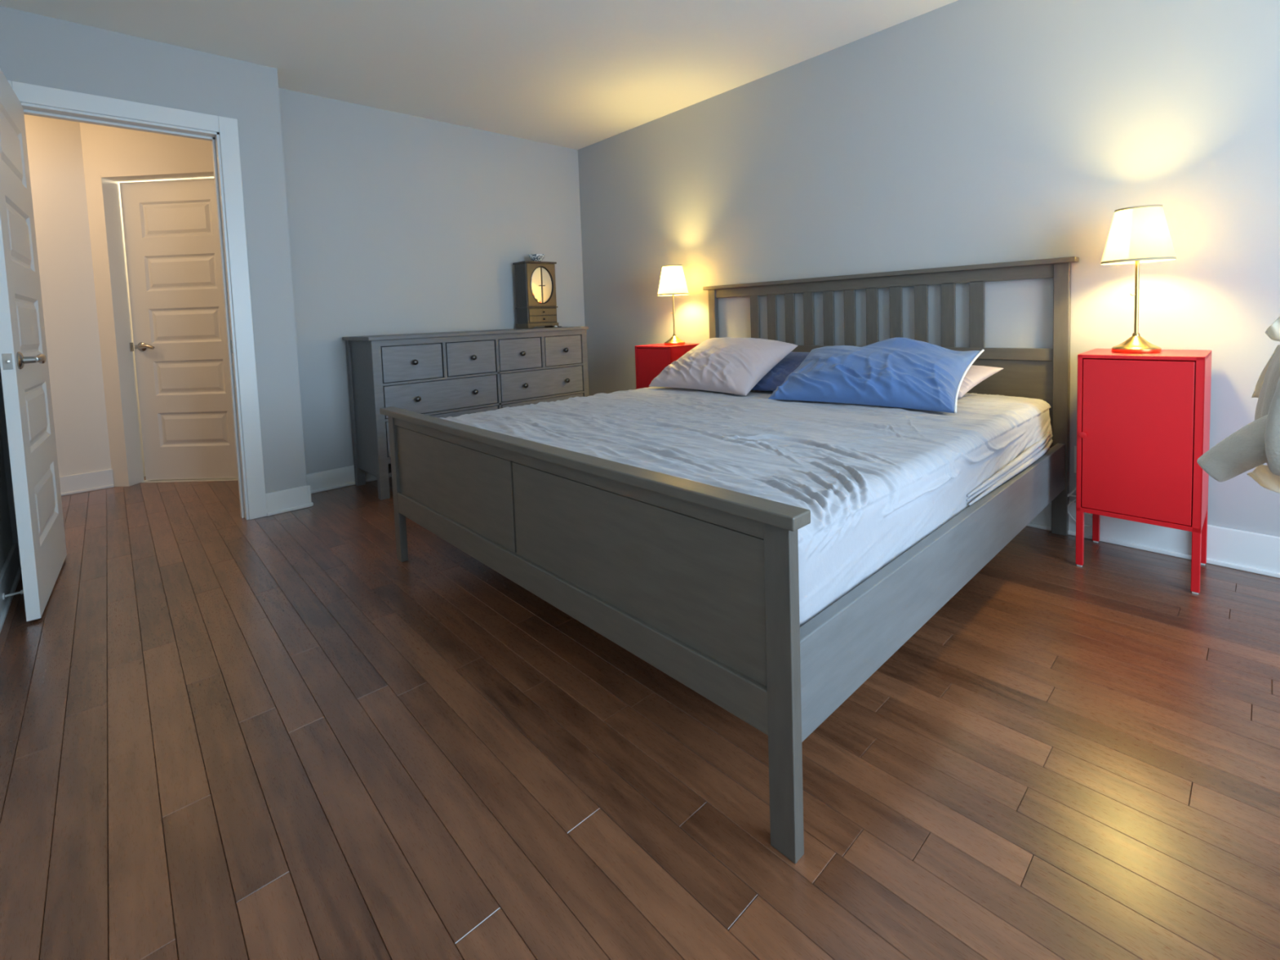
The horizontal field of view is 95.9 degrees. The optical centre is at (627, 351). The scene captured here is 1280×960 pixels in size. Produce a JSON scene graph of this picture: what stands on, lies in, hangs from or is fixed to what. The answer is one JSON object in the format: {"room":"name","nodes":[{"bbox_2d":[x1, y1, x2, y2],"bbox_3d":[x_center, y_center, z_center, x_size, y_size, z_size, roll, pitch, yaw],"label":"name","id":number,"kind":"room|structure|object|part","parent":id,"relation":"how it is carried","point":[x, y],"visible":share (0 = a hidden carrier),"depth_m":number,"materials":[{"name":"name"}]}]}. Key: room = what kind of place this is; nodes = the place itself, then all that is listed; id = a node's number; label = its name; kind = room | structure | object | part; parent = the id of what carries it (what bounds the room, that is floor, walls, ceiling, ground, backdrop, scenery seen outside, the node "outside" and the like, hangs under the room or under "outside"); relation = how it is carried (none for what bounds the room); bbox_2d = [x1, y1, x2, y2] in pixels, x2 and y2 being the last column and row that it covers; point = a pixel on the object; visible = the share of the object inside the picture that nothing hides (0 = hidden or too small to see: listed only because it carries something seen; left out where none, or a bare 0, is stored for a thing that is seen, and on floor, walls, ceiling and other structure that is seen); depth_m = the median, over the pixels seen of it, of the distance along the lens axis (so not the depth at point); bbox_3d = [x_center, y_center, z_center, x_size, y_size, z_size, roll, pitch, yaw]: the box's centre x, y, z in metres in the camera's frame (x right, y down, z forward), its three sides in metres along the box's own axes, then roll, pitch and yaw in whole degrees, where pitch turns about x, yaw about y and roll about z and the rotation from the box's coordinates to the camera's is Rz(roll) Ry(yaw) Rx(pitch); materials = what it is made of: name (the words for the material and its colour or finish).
{"room":"bedroom","nodes":[
{"label":"bedroom","id":0,"kind":"room"},
{"bbox_2d":[0,426,12,572],"bbox_3d":[-0.976,-0.193,0.430,0.120,2.532,5.339,-5,5,-42],"label":"wall","id":1,"kind":"structure","parent":0,"point":[6,539],"depth_m":2.41,"materials":[{"name":"white paint"}]},
{"bbox_2d":[0,543,21,632],"bbox_3d":[-0.921,0.953,0.592,0.024,0.122,5.219,-5,5,-42],"label":"baseboard","id":2,"kind":"structure","parent":1,"relation":"attached to","point":[11,572],"depth_m":2.28,"materials":[{"name":"white paint"}]},
{"bbox_2d":[2,589,23,599],"bbox_3d":[-2.299,0.909,2.165,0.062,0.024,0.024,-5,5,-42],"label":"door stop","id":3,"kind":"object","parent":1,"relation":"attached to","point":[21,592],"visible":0.78,"depth_m":2.16,"materials":[{"name":"silver metal"}]},
{"bbox_3d":[-2.305,0.910,2.159,0.046,0.024,0.024,-5,5,-42],"label":"rod","id":4,"kind":"part","parent":3,"relation":"part of","materials":[{"name":"silver metal"}]},
{"bbox_2d":[0,68,66,621],"bbox_3d":[-2.406,-0.058,2.283,0.162,2.020,0.774,-5,5,-42],"label":"door","id":5,"kind":"structure","parent":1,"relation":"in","point":[24,360],"depth_m":2.19,"materials":[{"name":"white paint"}]},
{"bbox_3d":[-2.151,0.035,2.001,0.024,0.056,0.010,-5,5,-42],"label":"latch plate","id":6,"kind":"part","parent":5,"relation":"part of","materials":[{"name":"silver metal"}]},
{"bbox_3d":[-2.426,-0.805,2.249,0.036,0.235,0.515,-5,4,-39],"label":"panel","id":7,"kind":"part","parent":5,"relation":"part of","materials":[{"name":"white paint"}]},
{"bbox_3d":[-2.413,-0.452,2.271,0.036,0.235,0.515,-5,4,-39],"label":"panel","id":8,"kind":"part","parent":5,"relation":"part of","materials":[{"name":"white paint"}]},
{"bbox_3d":[-2.400,-0.099,2.292,0.036,0.235,0.515,-5,4,-39],"label":"panel","id":9,"kind":"part","parent":5,"relation":"part of","materials":[{"name":"white paint"}]},
{"bbox_3d":[-2.184,0.030,2.117,0.068,0.064,0.152,-5,5,-42],"label":"handle","id":10,"kind":"part","parent":5,"relation":"part of","materials":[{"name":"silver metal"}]},
{"bbox_3d":[-2.387,0.254,2.314,0.036,0.235,0.515,-5,4,-39],"label":"panel","id":11,"kind":"part","parent":5,"relation":"part of","materials":[{"name":"white paint"}]},
{"bbox_3d":[-2.374,0.607,2.335,0.036,0.235,0.515,-5,4,-39],"label":"panel","id":12,"kind":"part","parent":5,"relation":"part of","materials":[{"name":"white paint"}]},
{"bbox_2d":[23,114,111,488],"bbox_3d":[-4.024,-0.271,3.404,1.310,2.550,0.120,-5,5,-42],"label":"wall","id":13,"kind":"structure","parent":0,"point":[54,146],"depth_m":3.71,"materials":[{"name":"white paint"}]},
{"bbox_2d":[80,122,213,486],"bbox_3d":[-3.034,-0.335,3.868,1.040,2.550,0.190,-2,3,3],"label":"wall","id":14,"kind":"structure","parent":0,"point":[106,150],"depth_m":3.74,"materials":[{"name":"white paint"}]},
{"bbox_2d":[120,177,237,479],"bbox_3d":[-2.992,-0.132,3.877,0.766,2.012,0.099,-2,3,3],"label":"door","id":15,"kind":"structure","parent":14,"relation":"in","point":[171,227],"depth_m":3.89,"materials":[{"name":"white paint"}]},
{"bbox_3d":[-3.365,-0.030,3.914,0.011,0.060,0.020,-2,3,3],"label":"latch plate","id":16,"kind":"part","parent":15,"relation":"part of","materials":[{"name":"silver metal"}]},
{"bbox_3d":[-3.246,-0.031,3.877,0.157,0.064,0.062,-2,3,7],"label":"handle","id":17,"kind":"part","parent":15,"relation":"part of","materials":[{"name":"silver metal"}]},
{"bbox_3d":[-3.007,-0.885,3.862,0.495,0.235,0.036,-2,3,3],"label":"panel","id":18,"kind":"part","parent":15,"relation":"part of","materials":[{"name":"white paint"}]},
{"bbox_3d":[-2.994,-0.531,3.883,0.495,0.235,0.036,-2,3,3],"label":"panel","id":19,"kind":"part","parent":15,"relation":"part of","materials":[{"name":"white paint"}]},
{"bbox_3d":[-2.981,-0.178,3.905,0.495,0.235,0.036,-2,3,3],"label":"panel","id":20,"kind":"part","parent":15,"relation":"part of","materials":[{"name":"white paint"}]},
{"bbox_3d":[-2.968,0.175,3.926,0.495,0.235,0.036,-2,3,3],"label":"panel","id":21,"kind":"part","parent":15,"relation":"part of","materials":[{"name":"white paint"}]},
{"bbox_3d":[-2.955,0.528,3.947,0.495,0.235,0.036,-2,3,3],"label":"panel","id":22,"kind":"part","parent":15,"relation":"part of","materials":[{"name":"white paint"}]},
{"bbox_2d":[140,477,237,483],"bbox_3d":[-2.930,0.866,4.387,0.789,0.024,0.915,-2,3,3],"label":"trim","id":23,"kind":"structure","parent":14,"relation":"attached to","point":[156,481],"depth_m":3.95,"materials":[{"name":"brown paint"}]},
{"bbox_2d":[0,5,306,566],"bbox_3d":[-2.792,-0.262,2.656,2.133,2.532,0.401,-5,5,-42],"label":"wall","id":24,"kind":"structure","parent":0,"point":[35,49],"depth_m":3.05,"materials":[{"name":"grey paint"}]},
{"bbox_2d":[59,468,114,496],"bbox_3d":[-3.267,0.862,3.506,2.390,0.122,0.767,-2,3,-7],"label":"baseboard","id":25,"kind":"structure","parent":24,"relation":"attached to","point":[102,479],"depth_m":3.77,"materials":[{"name":"white paint"}]},
{"bbox_2d":[20,102,248,519],"bbox_3d":[-2.386,-0.092,2.842,0.742,2.042,0.137,-5,5,-42],"label":"trim","id":26,"kind":"structure","parent":24,"relation":"attached to","point":[28,108],"depth_m":3.01,"materials":[{"name":"white paint"}]},
{"bbox_2d":[7,80,266,519],"bbox_3d":[-2.386,-0.131,2.839,0.896,2.119,0.153,-5,5,-42],"label":"trim","id":27,"kind":"structure","parent":24,"relation":"attached to","point":[227,127],"depth_m":3.02,"materials":[{"name":"white paint"}]},
{"bbox_2d":[265,483,313,515],"bbox_3d":[-1.979,0.826,3.324,0.230,0.122,0.305,-5,5,-42],"label":"baseboard","id":28,"kind":"structure","parent":24,"relation":"attached to","point":[296,498],"depth_m":3.21,"materials":[{"name":"white paint"}]},
{"bbox_2d":[99,169,213,486],"bbox_3d":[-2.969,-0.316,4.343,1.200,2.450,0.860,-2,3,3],"label":"door frame","id":29,"kind":"structure","parent":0,"point":[118,182],"depth_m":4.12,"materials":[{"name":"white paint"}]},
{"bbox_2d":[278,88,585,474],"bbox_3d":[-1.275,-0.411,4.214,2.317,2.532,0.120,-5,5,-42],"label":"wall","id":30,"kind":"structure","parent":0,"point":[398,223],"depth_m":3.89,"materials":[{"name":"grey paint"}]},
{"bbox_2d":[306,465,391,493],"bbox_3d":[-1.172,0.741,4.242,2.252,0.122,0.024,-5,5,-42],"label":"baseboard","id":31,"kind":"structure","parent":30,"relation":"attached to","point":[335,478],"depth_m":3.62,"materials":[{"name":"white paint"}]},
{"bbox_2d":[0,0,957,150],"bbox_3d":[-0.607,-1.556,1.874,4.500,0.150,7.000,-5,5,-42],"label":"ceiling","id":32,"kind":"structure","parent":0,"point":[575,74],"depth_m":2.97,"materials":[{"name":"white paint"}]},
{"bbox_2d":[0,476,1279,959],"bbox_3d":[-0.810,0.954,2.352,4.500,0.100,7.920,-5,5,-42],"label":"floor","id":33,"kind":"structure","parent":0,"point":[224,735],"depth_m":1.29,"materials":[{"name":"brown wood"}]},
{"bbox_2d":[342,326,589,499],"bbox_3d":[-1.021,0.334,4.012,1.595,0.951,0.515,-5,5,-42],"label":"dresser","id":34,"kind":"object","parent":33,"relation":"on","point":[453,374],"visible":0.83,"depth_m":3.65,"materials":[{"name":"grey wood"}]},
{"bbox_3d":[-1.733,0.391,3.679,0.052,0.930,0.048,-5,5,-42],"label":"leg","id":35,"kind":"part","parent":34,"relation":"part of","materials":[{"name":"grey wood"}]},
{"bbox_3d":[-1.448,0.400,3.364,0.052,0.930,0.048,-5,5,-42],"label":"leg","id":36,"kind":"part","parent":34,"relation":"part of","materials":[{"name":"grey wood"}]},
{"bbox_3d":[-1.297,0.067,3.481,0.360,0.208,0.024,-5,5,-42],"label":"drawer","id":37,"kind":"part","parent":34,"relation":"part of","materials":[{"name":"grey wood"}]},
{"bbox_3d":[-1.274,0.065,3.454,0.034,0.034,0.038,-5,5,-42],"label":"knob","id":38,"kind":"part","parent":34,"relation":"part of","materials":[{"name":"grey metal"}]},
{"bbox_3d":[-1.263,0.286,3.470,0.034,0.034,0.038,-5,5,-42],"label":"knob","id":39,"kind":"part","parent":34,"relation":"part of","materials":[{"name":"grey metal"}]},
{"bbox_3d":[-1.152,0.274,3.617,0.730,0.187,0.024,-5,5,-42],"label":"drawer","id":40,"kind":"part","parent":34,"relation":"part of","materials":[{"name":"grey wood"}]},
{"bbox_3d":[-1.144,0.490,3.631,0.730,0.203,0.024,-5,5,-42],"label":"drawer","id":41,"kind":"part","parent":34,"relation":"part of","materials":[{"name":"grey wood"}]},
{"bbox_3d":[-1.013,0.041,3.736,0.335,0.208,0.024,-5,5,-42],"label":"drawer","id":42,"kind":"part","parent":34,"relation":"part of","materials":[{"name":"grey wood"}]},
{"bbox_3d":[-0.990,0.039,3.710,0.034,0.034,0.038,-5,5,-42],"label":"knob","id":43,"kind":"part","parent":34,"relation":"part of","materials":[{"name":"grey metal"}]},
{"bbox_3d":[-0.983,0.261,3.723,0.034,0.034,0.038,-5,5,-42],"label":"knob","id":44,"kind":"part","parent":34,"relation":"part of","materials":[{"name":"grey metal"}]},
{"bbox_3d":[-0.882,0.248,3.855,1.468,0.726,0.021,-5,5,-42],"label":"frame","id":45,"kind":"part","parent":34,"relation":"part of","materials":[{"name":"grey wood"}]},
{"bbox_3d":[-0.742,0.016,3.981,0.328,0.208,0.024,-5,5,-42],"label":"drawer","id":46,"kind":"part","parent":34,"relation":"part of","materials":[{"name":"grey wood"}]},
{"bbox_2d":[512,260,559,328],"bbox_3d":[-0.702,-0.434,4.453,0.285,0.504,0.190,-5,5,-42],"label":"jewelry box","id":47,"kind":"object","parent":34,"relation":"on","point":[535,281],"visible":1,"depth_m":4.38,"materials":[{"name":"brown wood"}]},
{"bbox_3d":[-0.703,-0.502,4.351,0.126,0.316,0.011,-5,5,-42],"label":"door","id":48,"kind":"part","parent":47,"relation":"part of","materials":[{"name":"brown wood"}]},
{"bbox_2d":[530,266,542,302],"bbox_3d":[-0.693,-0.501,4.358,0.102,0.280,0.003,-5,5,-42],"label":"mirror","id":49,"kind":"object","parent":47,"relation":"on","point":[535,272],"depth_m":4.36,"materials":[{"name":"silver metal"}]},
{"bbox_2d":[528,253,545,261],"bbox_3d":[-0.701,-0.716,4.449,0.132,0.058,0.132,-5,5,-42],"label":"bowl","id":50,"kind":"object","parent":47,"relation":"on","point":[534,257],"visible":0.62,"depth_m":4.40,"materials":[{"name":"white ceramic"}]},
{"bbox_3d":[-0.702,-0.339,4.462,0.277,0.010,0.172,-5,5,-42],"label":"moulding","id":51,"kind":"part","parent":47,"relation":"part of","materials":[{"name":"brown wood"}]},
{"bbox_3d":[-0.646,-0.248,4.409,0.245,0.046,0.009,-5,5,-42],"label":"drawer","id":52,"kind":"part","parent":47,"relation":"part of","materials":[{"name":"brown wood"}]},
{"bbox_3d":[-0.648,-0.302,4.406,0.245,0.047,0.009,-5,5,-42],"label":"drawer","id":53,"kind":"part","parent":47,"relation":"part of","materials":[{"name":"brown wood"}]},
{"bbox_2d":[542,266,552,302],"bbox_3d":[-0.616,-0.508,4.427,0.102,0.280,0.003,-5,5,-42],"label":"mirror","id":54,"kind":"object","parent":47,"relation":"on","point":[547,272],"depth_m":4.42,"materials":[{"name":"silver metal"}]},
{"bbox_3d":[-0.608,-0.510,4.436,0.126,0.316,0.011,-5,5,-42],"label":"door","id":55,"kind":"part","parent":47,"relation":"part of","materials":[{"name":"brown wood"}]},
{"bbox_3d":[-0.601,0.223,4.114,0.687,0.187,0.024,-5,5,-42],"label":"drawer","id":56,"kind":"part","parent":34,"relation":"part of","materials":[{"name":"grey wood"}]},
{"bbox_3d":[-0.593,0.440,4.127,0.687,0.203,0.024,-5,5,-42],"label":"drawer","id":57,"kind":"part","parent":34,"relation":"part of","materials":[{"name":"grey wood"}]},
{"bbox_3d":[-0.473,-0.008,4.223,0.320,0.208,0.024,-5,5,-42],"label":"drawer","id":58,"kind":"part","parent":34,"relation":"part of","materials":[{"name":"grey wood"}]},
{"bbox_3d":[-0.326,0.297,4.376,0.046,0.930,0.048,-5,5,-42],"label":"leg","id":59,"kind":"part","parent":34,"relation":"part of","materials":[{"name":"grey wood"}]},
{"bbox_2d":[635,342,699,389],"bbox_3d":[0.295,0.358,3.974,0.354,0.811,0.338,-5,5,-42],"label":"nightstand","id":60,"kind":"object","parent":33,"relation":"on","point":[651,360],"visible":0.15,"depth_m":3.86,"materials":[{"name":"red metal"}]},
{"bbox_3d":[0.176,0.261,3.869,0.016,0.560,0.297,-5,5,-42],"label":"door","id":61,"kind":"part","parent":60,"relation":"part of","materials":[{"name":"red metal"}]},
{"bbox_2d":[657,264,688,345],"bbox_3d":[0.311,-0.314,3.914,0.213,0.534,0.213,-5,5,-42],"label":"table lamp","id":62,"kind":"object","parent":60,"relation":"on","point":[673,282],"visible":0.99,"depth_m":3.84,"materials":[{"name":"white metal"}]},
{"bbox_3d":[0.305,-0.481,3.904,0.212,0.195,0.212,-5,5,-42],"label":"lamp shade","id":63,"kind":"part","parent":62,"relation":"part of","materials":[{"name":"beige fabric"}]},
{"bbox_3d":[0.313,-0.257,3.918,0.012,0.282,0.012,-5,5,-42],"label":"rod","id":64,"kind":"part","parent":62,"relation":"part of","materials":[{"name":"gold metal"}]},
{"bbox_2d":[379,256,1079,863],"bbox_3d":[0.429,0.253,2.467,2.207,1.194,2.005,-5,5,-42],"label":"frame","id":65,"kind":"object","parent":33,"relation":"on","point":[699,582],"visible":0.75,"depth_m":1.45,"materials":[{"name":"grey wood"}]},
{"bbox_3d":[-0.986,0.583,2.478,0.030,0.637,0.055,-5,5,-42],"label":"leg","id":66,"kind":"part","parent":65,"relation":"part of","materials":[{"name":"grey wood"}]},
{"bbox_3d":[-0.658,0.472,2.113,0.018,0.298,0.937,-5,5,-42],"label":"panel","id":67,"kind":"part","parent":65,"relation":"part of","materials":[{"name":"grey wood"}]},
{"bbox_3d":[-0.356,0.307,1.758,0.029,0.043,1.866,-5,5,-42],"label":"footboard","id":68,"kind":"part","parent":65,"relation":"part of","materials":[{"name":"grey wood"}]},
{"bbox_3d":[-0.345,0.661,1.778,0.031,0.088,1.854,-5,5,-42],"label":"rail","id":69,"kind":"part","parent":65,"relation":"part of","materials":[{"name":"grey wood"}]},
{"bbox_3d":[-0.031,0.491,1.419,0.018,0.298,0.915,-5,5,-42],"label":"panel","id":70,"kind":"part","parent":65,"relation":"part of","materials":[{"name":"grey wood"}]},
{"bbox_3d":[0.592,0.171,3.894,0.037,1.173,0.055,-5,5,-42],"label":"post","id":71,"kind":"part","parent":65,"relation":"part of","materials":[{"name":"grey wood"}]},
{"bbox_2d":[440,386,1053,626],"bbox_3d":[0.451,0.452,2.461,2.007,0.158,1.880,-5,5,-42],"label":"mattress","id":72,"kind":"object","parent":65,"relation":"on","point":[874,482],"visible":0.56,"depth_m":1.80,"materials":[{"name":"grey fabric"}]},
{"bbox_2d":[648,337,798,395],"bbox_3d":[0.541,0.061,3.243,0.534,0.262,0.685,-5,5,-42],"label":"pillow","id":73,"kind":"object","parent":72,"relation":"on","point":[728,365],"visible":1,"depth_m":3.07,"materials":[{"name":"grey fabric"}]},
{"bbox_2d":[751,351,809,391],"bbox_3d":[0.947,0.105,2.967,0.500,0.168,0.670,-5,5,-42],"label":"pillow","id":74,"kind":"object","parent":72,"relation":"on","point":[775,377],"visible":0.16,"depth_m":3.00,"materials":[{"name":"blue fabric"}]},
{"bbox_2d":[768,337,984,413],"bbox_3d":[1.102,0.077,2.606,0.795,0.266,0.514,1,5,42],"label":"pillow","id":75,"kind":"object","parent":72,"relation":"on","point":[900,372],"visible":1,"depth_m":2.46,"materials":[{"name":"blue fabric"}]},
{"bbox_2d":[957,364,1004,397],"bbox_3d":[1.329,0.129,2.651,0.379,0.137,0.613,-5,5,-42],"label":"pillow","id":76,"kind":"object","parent":72,"relation":"on","point":[975,375],"visible":0.19,"depth_m":2.52,"materials":[{"name":"grey fabric"}]},
{"bbox_3d":[0.289,0.622,1.069,0.030,0.637,0.055,-5,5,-42],"label":"leg","id":77,"kind":"part","parent":65,"relation":"part of","materials":[{"name":"grey wood"}]},
{"bbox_3d":[1.213,-0.365,3.159,0.023,0.059,1.856,-5,5,-42],"label":"headboard","id":78,"kind":"part","parent":65,"relation":"part of","materials":[{"name":"grey wood"}]},
{"bbox_3d":[1.225,-0.004,3.180,0.025,0.053,1.856,-5,5,-42],"label":"rail","id":79,"kind":"part","parent":65,"relation":"part of","materials":[{"name":"grey wood"}]},
{"bbox_3d":[1.085,0.564,1.779,2.111,0.196,0.028,-5,5,-42],"label":"rail","id":80,"kind":"part","parent":65,"relation":"part of","materials":[{"name":"grey wood"}]},
{"bbox_3d":[1.235,0.249,3.196,0.014,0.454,1.856,-5,5,-42],"label":"panel","id":81,"kind":"part","parent":65,"relation":"part of","materials":[{"name":"grey wood"}]},
{"bbox_3d":[1.867,0.210,2.484,0.037,1.173,0.055,-5,5,-42],"label":"post","id":82,"kind":"part","parent":65,"relation":"part of","materials":[{"name":"grey wood"}]},
{"bbox_2d":[1075,348,1211,594],"bbox_3d":[1.931,0.408,2.165,0.354,0.811,0.338,-5,5,-42],"label":"nightstand","id":83,"kind":"object","parent":33,"relation":"on","point":[1143,420],"visible":0.99,"depth_m":2.04,"materials":[{"name":"red metal"}]},
{"bbox_2d":[1067,487,1092,526],"bbox_3d":[1.957,0.363,2.411,0.225,0.761,0.031,1,5,41],"label":"power cord","id":84,"kind":"object","parent":83,"relation":"hanging from","point":[1074,489],"visible":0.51,"depth_m":2.47,"materials":[{"name":"white plastic"}]},
{"bbox_3d":[1.725,0.709,2.200,0.022,0.210,0.022,-5,5,-42],"label":"leg","id":85,"kind":"part","parent":83,"relation":"part of","materials":[{"name":"red metal"}]},
{"bbox_3d":[1.703,0.311,2.156,0.017,0.023,0.023,-5,5,-42],"label":"knob","id":86,"kind":"part","parent":83,"relation":"part of","materials":[{"name":"red metal"}]},
{"bbox_3d":[1.959,0.688,2.411,0.022,0.210,0.022,-5,5,-42],"label":"leg","id":87,"kind":"part","parent":83,"relation":"part of","materials":[{"name":"red metal"}]},
{"bbox_2d":[1100,204,1176,353],"bbox_3d":[1.902,-0.265,2.155,0.213,0.534,0.213,-5,5,-42],"label":"table lamp","id":88,"kind":"object","parent":83,"relation":"on","point":[1137,234],"visible":1,"depth_m":2.10,"materials":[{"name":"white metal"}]},
{"bbox_3d":[1.905,-0.208,2.158,0.012,0.282,0.012,-5,5,-42],"label":"rod","id":89,"kind":"part","parent":88,"relation":"part of","materials":[{"name":"gold metal"}]},
{"bbox_3d":[1.896,-0.432,2.145,0.212,0.195,0.212,-5,5,-42],"label":"lamp shade","id":90,"kind":"part","parent":88,"relation":"part of","materials":[{"name":"beige fabric"}]},
{"bbox_3d":[1.812,0.311,2.060,0.016,0.560,0.297,-5,5,-42],"label":"door","id":91,"kind":"part","parent":83,"relation":"part of","materials":[{"name":"red metal"}]},
{"bbox_3d":[1.937,0.715,1.966,0.022,0.210,0.022,-5,5,-42],"label":"leg","id":92,"kind":"part","parent":83,"relation":"part of","materials":[{"name":"red metal"}]},
{"bbox_3d":[2.171,0.694,2.177,0.022,0.210,0.022,-5,5,-42],"label":"leg","id":93,"kind":"part","parent":83,"relation":"part of","materials":[{"name":"red metal"}]},
{"bbox_3d":[1.708,0.442,1.170,0.420,0.880,0.430,-5,5,-42],"label":"chair","id":94,"kind":"object","parent":33,"relation":"on","visible":0},
{"bbox_2d":[1196,346,1279,481],"bbox_3d":[1.551,0.131,1.305,0.430,0.355,0.361,-5,5,-42],"label":"robe","id":95,"kind":"object","parent":94,"relation":"on","point":[1257,443],"visible":1,"depth_m":1.31,"materials":[{"name":"white fabric"}]},
{"bbox_2d":[1246,316,1279,493],"bbox_3d":[1.574,0.124,1.382,0.064,0.434,0.117,-5,5,-42],"label":"shirt","id":96,"kind":"object","parent":94,"relation":"hanging from","point":[1261,474],"visible":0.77,"depth_m":1.40,"materials":[{"name":"beige fabric"}]},
{"bbox_2d":[577,0,1279,537],"bbox_3d":[1.512,-0.436,2.945,0.120,2.532,5.740,-5,5,-42],"label":"wall","id":97,"kind":"structure","parent":0,"point":[959,132],"depth_m":2.64,"materials":[{"name":"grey paint"}]},
{"bbox_2d":[1074,445,1076,472],"bbox_3d":[1.947,0.465,2.456,0.009,0.118,0.075,-5,5,-42],"label":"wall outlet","id":98,"kind":"object","parent":97,"relation":"attached to","point":[1075,446],"visible":0.21,"depth_m":2.48,"materials":[{"name":"white plastic"}]},
{"bbox_2d":[1026,500,1279,577],"bbox_3d":[1.505,0.710,2.960,0.024,0.145,5.485,-5,5,-42],"label":"baseboard","id":99,"kind":"structure","parent":97,"relation":"attached to","point":[1238,549],"depth_m":2.23,"materials":[{"name":"white paint"}]}
]}

